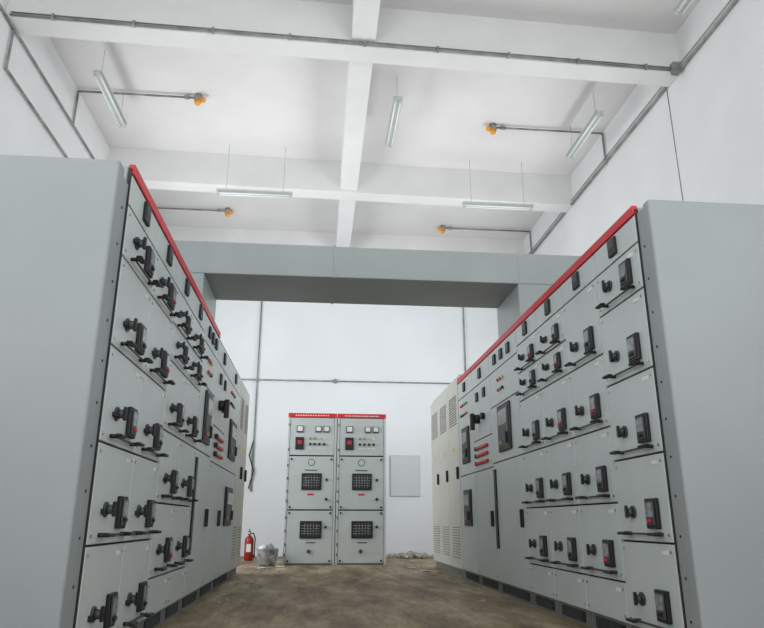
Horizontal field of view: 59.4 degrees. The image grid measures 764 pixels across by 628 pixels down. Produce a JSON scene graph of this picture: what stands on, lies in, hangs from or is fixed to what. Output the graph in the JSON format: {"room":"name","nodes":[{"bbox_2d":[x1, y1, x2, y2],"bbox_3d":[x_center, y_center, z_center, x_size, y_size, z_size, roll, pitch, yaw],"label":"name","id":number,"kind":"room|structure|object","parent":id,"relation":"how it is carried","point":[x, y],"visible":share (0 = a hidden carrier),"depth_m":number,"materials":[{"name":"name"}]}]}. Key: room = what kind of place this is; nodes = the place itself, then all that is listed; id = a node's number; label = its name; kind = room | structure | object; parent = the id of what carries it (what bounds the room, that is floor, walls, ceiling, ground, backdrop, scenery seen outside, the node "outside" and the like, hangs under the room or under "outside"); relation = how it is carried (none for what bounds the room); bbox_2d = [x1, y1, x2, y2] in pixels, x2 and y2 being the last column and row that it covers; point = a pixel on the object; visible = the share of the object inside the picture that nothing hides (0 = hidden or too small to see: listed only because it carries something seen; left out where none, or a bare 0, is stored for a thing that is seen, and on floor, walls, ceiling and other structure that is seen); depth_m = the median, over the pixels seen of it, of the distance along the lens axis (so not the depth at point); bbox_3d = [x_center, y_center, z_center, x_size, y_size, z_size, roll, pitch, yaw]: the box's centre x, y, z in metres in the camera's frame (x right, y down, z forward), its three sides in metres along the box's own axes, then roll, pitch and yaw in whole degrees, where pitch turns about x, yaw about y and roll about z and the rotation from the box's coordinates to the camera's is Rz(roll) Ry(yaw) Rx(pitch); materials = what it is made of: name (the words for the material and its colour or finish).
{"room":"electrical room","nodes":[
{"label":"electrical room","id":0,"kind":"room"},
{"bbox_2d":[0,0,108,159],"bbox_3d":[-4.267,-1.185,5.412,0.200,6.750,17.200,2,-17,-5],"label":"wall","id":1,"kind":"structure","parent":0,"point":[22,133],"depth_m":8.62,"materials":[{"name":"paint"}]},
{"bbox_2d":[0,4,94,158],"bbox_3d":[-4.291,-3.058,7.749,0.033,0.584,13.750,2,-17,-5],"label":"conduit","id":2,"kind":"object","parent":1,"relation":"attached to","point":[14,30],"visible":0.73,"depth_m":8.33,"materials":[{"name":"grey metal"}]},
{"bbox_2d":[215,300,497,555],"bbox_3d":[-0.900,1.493,14.062,8.600,6.750,0.200,2,-17,-5],"label":"wall","id":3,"kind":"structure","parent":0,"point":[299,340],"depth_m":14.04,"materials":[{"name":"paint"}]},
{"bbox_2d":[241,301,465,491],"bbox_3d":[-0.897,1.165,14.017,8.120,4.950,0.100,2,-17,-5],"label":"conduit","id":4,"kind":"object","parent":3,"relation":"attached to","point":[257,379],"visible":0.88,"depth_m":13.90,"materials":[{"name":"grey plastic"}]},
{"bbox_2d":[390,455,419,496],"bbox_3d":[0.467,3.267,13.529,0.610,0.810,0.029,2,-17,-5],"label":"panel","id":5,"kind":"object","parent":3,"relation":"attached to","point":[404,469],"visible":1,"depth_m":13.51,"materials":[{"name":"paint"}]},
{"bbox_2d":[157,556,589,627],"bbox_3d":[-0.099,2.262,4.863,8.600,0.150,17.400,2,-17,-5],"label":"floor","id":6,"kind":"structure","parent":0,"point":[390,595],"depth_m":5.67,"materials":[{"name":"concrete"}]},
{"bbox_2d":[0,155,161,627],"bbox_3d":[-1.735,0.417,3.178,1.056,2.375,0.817,2,-17,-5],"label":"tall cabinet","id":7,"kind":"object","parent":6,"relation":"on","point":[78,236],"visible":1,"depth_m":2.94,"materials":[{"name":"metal"}]},
{"bbox_2d":[115,216,181,627],"bbox_3d":[-1.782,0.627,3.857,1.016,2.375,0.594,2,-17,-5],"label":"tall cabinet","id":8,"kind":"object","parent":6,"relation":"on","point":[133,586],"visible":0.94,"depth_m":3.84,"materials":[{"name":"metal"}]},
{"bbox_2d":[140,256,196,627],"bbox_3d":[-1.838,0.803,4.428,1.016,2.375,0.594,2,-17,-5],"label":"tall cabinet","id":9,"kind":"object","parent":6,"relation":"on","point":[161,555],"visible":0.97,"depth_m":4.41,"materials":[{"name":"metal"}]},
{"bbox_2d":[162,285,209,623],"bbox_3d":[-1.894,0.980,4.998,1.016,2.375,0.594,2,-17,-5],"label":"tall cabinet","id":10,"kind":"object","parent":6,"relation":"on","point":[175,591],"visible":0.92,"depth_m":4.98,"materials":[{"name":"metal"}]},
{"bbox_2d":[179,309,220,611],"bbox_3d":[-1.970,1.185,5.663,0.995,2.375,0.794,2,-17,-5],"label":"tall cabinet","id":11,"kind":"object","parent":6,"relation":"on","point":[199,513],"visible":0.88,"depth_m":5.65,"materials":[{"name":"metal"}]},
{"bbox_2d":[174,240,580,338],"bbox_3d":[-0.194,-0.167,6.540,4.670,0.730,0.820,2,-17,-5],"label":"duct","id":12,"kind":"object","parent":11,"relation":"on","point":[510,283],"visible":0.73,"depth_m":6.30,"materials":[{"name":"grey paint"}]},
{"bbox_2d":[197,338,229,599],"bbox_3d":[-2.018,1.426,6.425,1.050,2.365,0.794,2,-17,-5],"label":"tall cabinet","id":13,"kind":"object","parent":6,"relation":"on","point":[222,404],"visible":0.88,"depth_m":6.42,"materials":[{"name":"metal"}]},
{"bbox_2d":[211,355,240,590],"bbox_3d":[-2.139,1.719,7.374,0.995,2.365,1.194,2,-17,-5],"label":"tall cabinet","id":14,"kind":"object","parent":6,"relation":"on","point":[224,534],"visible":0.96,"depth_m":7.28,"materials":[{"name":"metal"}]},
{"bbox_2d":[227,378,249,578],"bbox_3d":[-2.379,2.046,8.458,1.230,2.380,1.060,2,-17,-5],"label":"enclosure","id":15,"kind":"object","parent":6,"relation":"on","point":[241,473],"visible":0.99,"depth_m":8.43,"materials":[{"name":"beige paint"}]},
{"bbox_2d":[244,529,255,560],"bbox_3d":[-2.293,3.987,11.576,0.163,0.512,0.172,-14,-22,39],"label":"fire extinguisher","id":16,"kind":"object","parent":6,"relation":"on","point":[249,544],"visible":1,"depth_m":11.51,"materials":[{"name":"metal"}]},
{"bbox_2d":[256,543,277,565],"bbox_3d":[-1.739,3.646,10.160,0.330,0.330,0.338,2,-17,-5],"label":"paint bucket","id":17,"kind":"object","parent":6,"relation":"on","point":[267,555],"visible":0.98,"depth_m":10.04,"materials":[{"name":"metal"}]},
{"bbox_2d":[282,413,336,564],"bbox_3d":[-1.202,2.961,11.345,0.794,2.340,1.550,2,-17,-5],"label":"tall cabinet","id":18,"kind":"object","parent":6,"relation":"on","point":[310,489],"visible":1,"depth_m":10.64,"materials":[{"name":"metal"}]},
{"bbox_2d":[210,564,485,603],"bbox_3d":[-0.410,3.131,7.956,2.556,0.032,4.961,2,-17,-5],"label":"debris","id":19,"kind":"object","parent":6,"relation":"on","point":[263,568],"visible":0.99,"depth_m":7.26,"materials":[{"name":"stone"}]},
{"bbox_2d":[334,414,385,564],"bbox_3d":[-0.401,2.984,11.417,0.794,2.340,1.550,2,-17,-5],"label":"tall cabinet","id":20,"kind":"object","parent":6,"relation":"on","point":[360,498],"visible":0.98,"depth_m":10.71,"materials":[{"name":"metal"}]},
{"bbox_2d":[386,551,433,558],"bbox_3d":[0.688,4.500,12.511,1.500,0.133,0.940,6,-18,-18],"label":"rubble pile","id":21,"kind":"object","parent":6,"relation":"on","point":[410,554],"visible":0.84,"depth_m":12.37,"materials":[{"name":"grey stone"}]},
{"bbox_2d":[431,374,464,577],"bbox_3d":[1.446,2.273,9.312,1.230,2.460,2.100,2,-17,-5],"label":"enclosure","id":22,"kind":"object","parent":6,"relation":"on","point":[445,444],"visible":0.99,"depth_m":9.07,"materials":[{"name":"beige paint"}]},
{"bbox_2d":[457,367,480,584],"bbox_3d":[1.451,1.878,7.889,0.995,2.375,0.794,2,-17,-5],"label":"tall cabinet","id":23,"kind":"object","parent":6,"relation":"on","point":[465,404],"visible":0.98,"depth_m":7.78,"materials":[{"name":"metal"}]},
{"bbox_2d":[470,351,500,592],"bbox_3d":[1.499,1.642,7.125,1.050,2.375,0.794,2,-17,-5],"label":"tall cabinet","id":24,"kind":"object","parent":6,"relation":"on","point":[480,420],"visible":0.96,"depth_m":7.04,"materials":[{"name":"metal"}]},
{"bbox_2d":[487,324,533,604],"bbox_3d":[1.611,1.378,6.272,0.995,2.375,0.994,2,-17,-5],"label":"tall cabinet","id":25,"kind":"object","parent":6,"relation":"on","point":[508,472],"visible":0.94,"depth_m":6.15,"materials":[{"name":"metal"}]},
{"bbox_2d":[514,304,559,615],"bbox_3d":[1.675,1.143,5.510,1.016,2.375,0.594,2,-17,-5],"label":"tall cabinet","id":26,"kind":"object","parent":6,"relation":"on","point":[542,578],"visible":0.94,"depth_m":5.41,"materials":[{"name":"metal"}]},
{"bbox_2d":[534,278,591,627],"bbox_3d":[1.731,0.967,4.939,1.016,2.375,0.594,2,-17,-5],"label":"tall cabinet","id":27,"kind":"object","parent":6,"relation":"on","point":[567,544],"visible":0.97,"depth_m":4.83,"materials":[{"name":"metal"}]},
{"bbox_2d":[560,247,632,627],"bbox_3d":[1.788,0.790,4.368,1.016,2.375,0.594,2,-17,-5],"label":"tall cabinet","id":28,"kind":"object","parent":6,"relation":"on","point":[607,600],"visible":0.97,"depth_m":4.27,"materials":[{"name":"metal"}]},
{"bbox_2d":[591,200,763,627],"bbox_3d":[1.872,0.589,3.717,1.056,2.375,0.767,2,-17,-5],"label":"tall cabinet","id":29,"kind":"object","parent":6,"relation":"on","point":[680,284],"visible":1,"depth_m":3.46,"materials":[{"name":"metal"}]},
{"bbox_2d":[49,0,699,239],"bbox_3d":[-0.090,-4.330,6.901,8.600,0.150,17.400,2,-17,-5],"label":"ceiling","id":30,"kind":"structure","parent":0,"point":[262,105],"depth_m":10.43,"materials":[{"name":"paint"}]},
{"bbox_2d":[92,51,127,127],"bbox_3d":[-3.796,-3.194,9.444,0.130,0.530,1.250,2,-17,-5],"label":"lamp","id":31,"kind":"object","parent":30,"relation":"hanging from","point":[99,75],"visible":1,"depth_m":9.29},
{"bbox_2d":[72,90,205,123],"bbox_3d":[-3.566,-3.011,9.883,1.859,0.620,0.120,2,-17,-5],"label":"ceiling detector","id":32,"kind":"object","parent":30,"relation":"attached to","point":[198,98],"depth_m":9.96,"materials":[{"name":"grey metal"}]},
{"bbox_2d":[157,207,232,216],"bbox_3d":[-3.947,-1.880,13.543,1.819,0.620,0.120,2,-17,-5],"label":"ceiling detector","id":33,"kind":"object","parent":30,"relation":"attached to","point":[228,211],"depth_m":13.64,"materials":[{"name":"grey metal"}]},
{"bbox_2d":[216,147,292,198],"bbox_3d":[-2.113,-2.410,11.259,1.250,0.950,0.130,2,-17,-5],"label":"lamp","id":34,"kind":"object","parent":30,"relation":"hanging from","point":[220,191],"visible":1,"depth_m":11.11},
{"bbox_2d":[108,147,572,212],"bbox_3d":[-0.601,-2.380,11.977,8.300,0.620,0.300,2,-17,-7],"label":"beam","id":35,"kind":"structure","parent":30,"relation":"attached to","point":[159,169],"depth_m":11.83,"materials":[{"name":"paint"}]},
{"bbox_2d":[6,0,680,86],"bbox_3d":[-0.245,-3.497,8.363,8.300,0.620,0.300,2,-17,-7],"label":"beam","id":36,"kind":"structure","parent":30,"relation":"attached to","point":[295,17],"depth_m":8.24,"materials":[{"name":"paint"}]},
{"bbox_2d":[10,11,681,75],"bbox_3d":[-0.222,-3.281,8.094,8.100,0.150,0.090,2,-17,-7],"label":"conduit","id":37,"kind":"object","parent":36,"relation":"attached to","point":[675,67],"visible":1,"depth_m":8.09,"materials":[{"name":"grey metal"}]},
{"bbox_2d":[167,226,523,253],"bbox_3d":[-0.881,-1.492,14.818,8.200,0.600,0.120,2,-17,-5],"label":"beam","id":38,"kind":"structure","parent":30,"relation":"attached to","point":[177,232],"depth_m":14.81,"materials":[{"name":"paint"}]},
{"bbox_2d":[336,0,380,246],"bbox_3d":[-0.085,-4.001,6.799,0.290,0.540,17.000,2,-17,-5],"label":"beam","id":39,"kind":"structure","parent":30,"relation":"attached to","point":[365,13],"depth_m":9.59,"materials":[{"name":"paint"}]},
{"bbox_2d":[385,96,402,147],"bbox_3d":[0.170,-3.025,9.971,0.130,0.530,1.250,2,-17,-5],"label":"lamp","id":40,"kind":"object","parent":30,"relation":"hanging from","point":[397,100],"visible":1,"depth_m":9.82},
{"bbox_2d":[437,225,531,252],"bbox_3d":[2.222,-1.582,14.479,2.059,0.620,0.120,2,-17,-5],"label":"ceiling detector","id":41,"kind":"object","parent":30,"relation":"attached to","point":[442,228],"depth_m":14.52,"materials":[{"name":"grey metal"}]},
{"bbox_2d":[462,159,533,210],"bbox_3d":[2.009,-2.270,11.727,1.250,0.930,0.130,2,-17,-5],"label":"lamp","id":42,"kind":"object","parent":30,"relation":"hanging from","point":[466,204],"visible":1,"depth_m":11.58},
{"bbox_2d":[486,123,606,164],"bbox_3d":[2.642,-2.726,10.774,1.949,0.620,0.120,2,-17,-5],"label":"ceiling detector","id":43,"kind":"object","parent":30,"relation":"attached to","point":[492,128],"depth_m":10.81,"materials":[{"name":"grey metal"}]},
{"bbox_2d":[565,92,603,159],"bbox_3d":[3.081,-2.923,10.289,0.130,0.530,1.250,2,-17,-5],"label":"lamp","id":44,"kind":"object","parent":30,"relation":"hanging from","point":[598,114],"visible":1,"depth_m":10.14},
{"bbox_2d":[673,0,693,15],"bbox_3d":[3.484,-3.872,7.216,0.130,0.530,1.250,2,-17,-5],"label":"lamp","id":45,"kind":"object","parent":30,"relation":"hanging from","point":[682,6],"visible":1,"depth_m":7.64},
{"bbox_2d":[523,0,763,255],"bbox_3d":[4.096,-0.942,6.161,0.200,6.750,17.200,2,-17,-5],"label":"wall","id":46,"kind":"structure","parent":0,"point":[716,101],"depth_m":8.34,"materials":[{"name":"paint"}]},
{"bbox_2d":[528,0,737,253],"bbox_3d":[3.814,-1.747,8.143,0.053,3.058,13.750,2,-17,-5],"label":"conduit","id":47,"kind":"object","parent":46,"relation":"attached to","point":[732,4],"visible":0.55,"depth_m":9.34,"materials":[{"name":"grey metal"}]}
]}

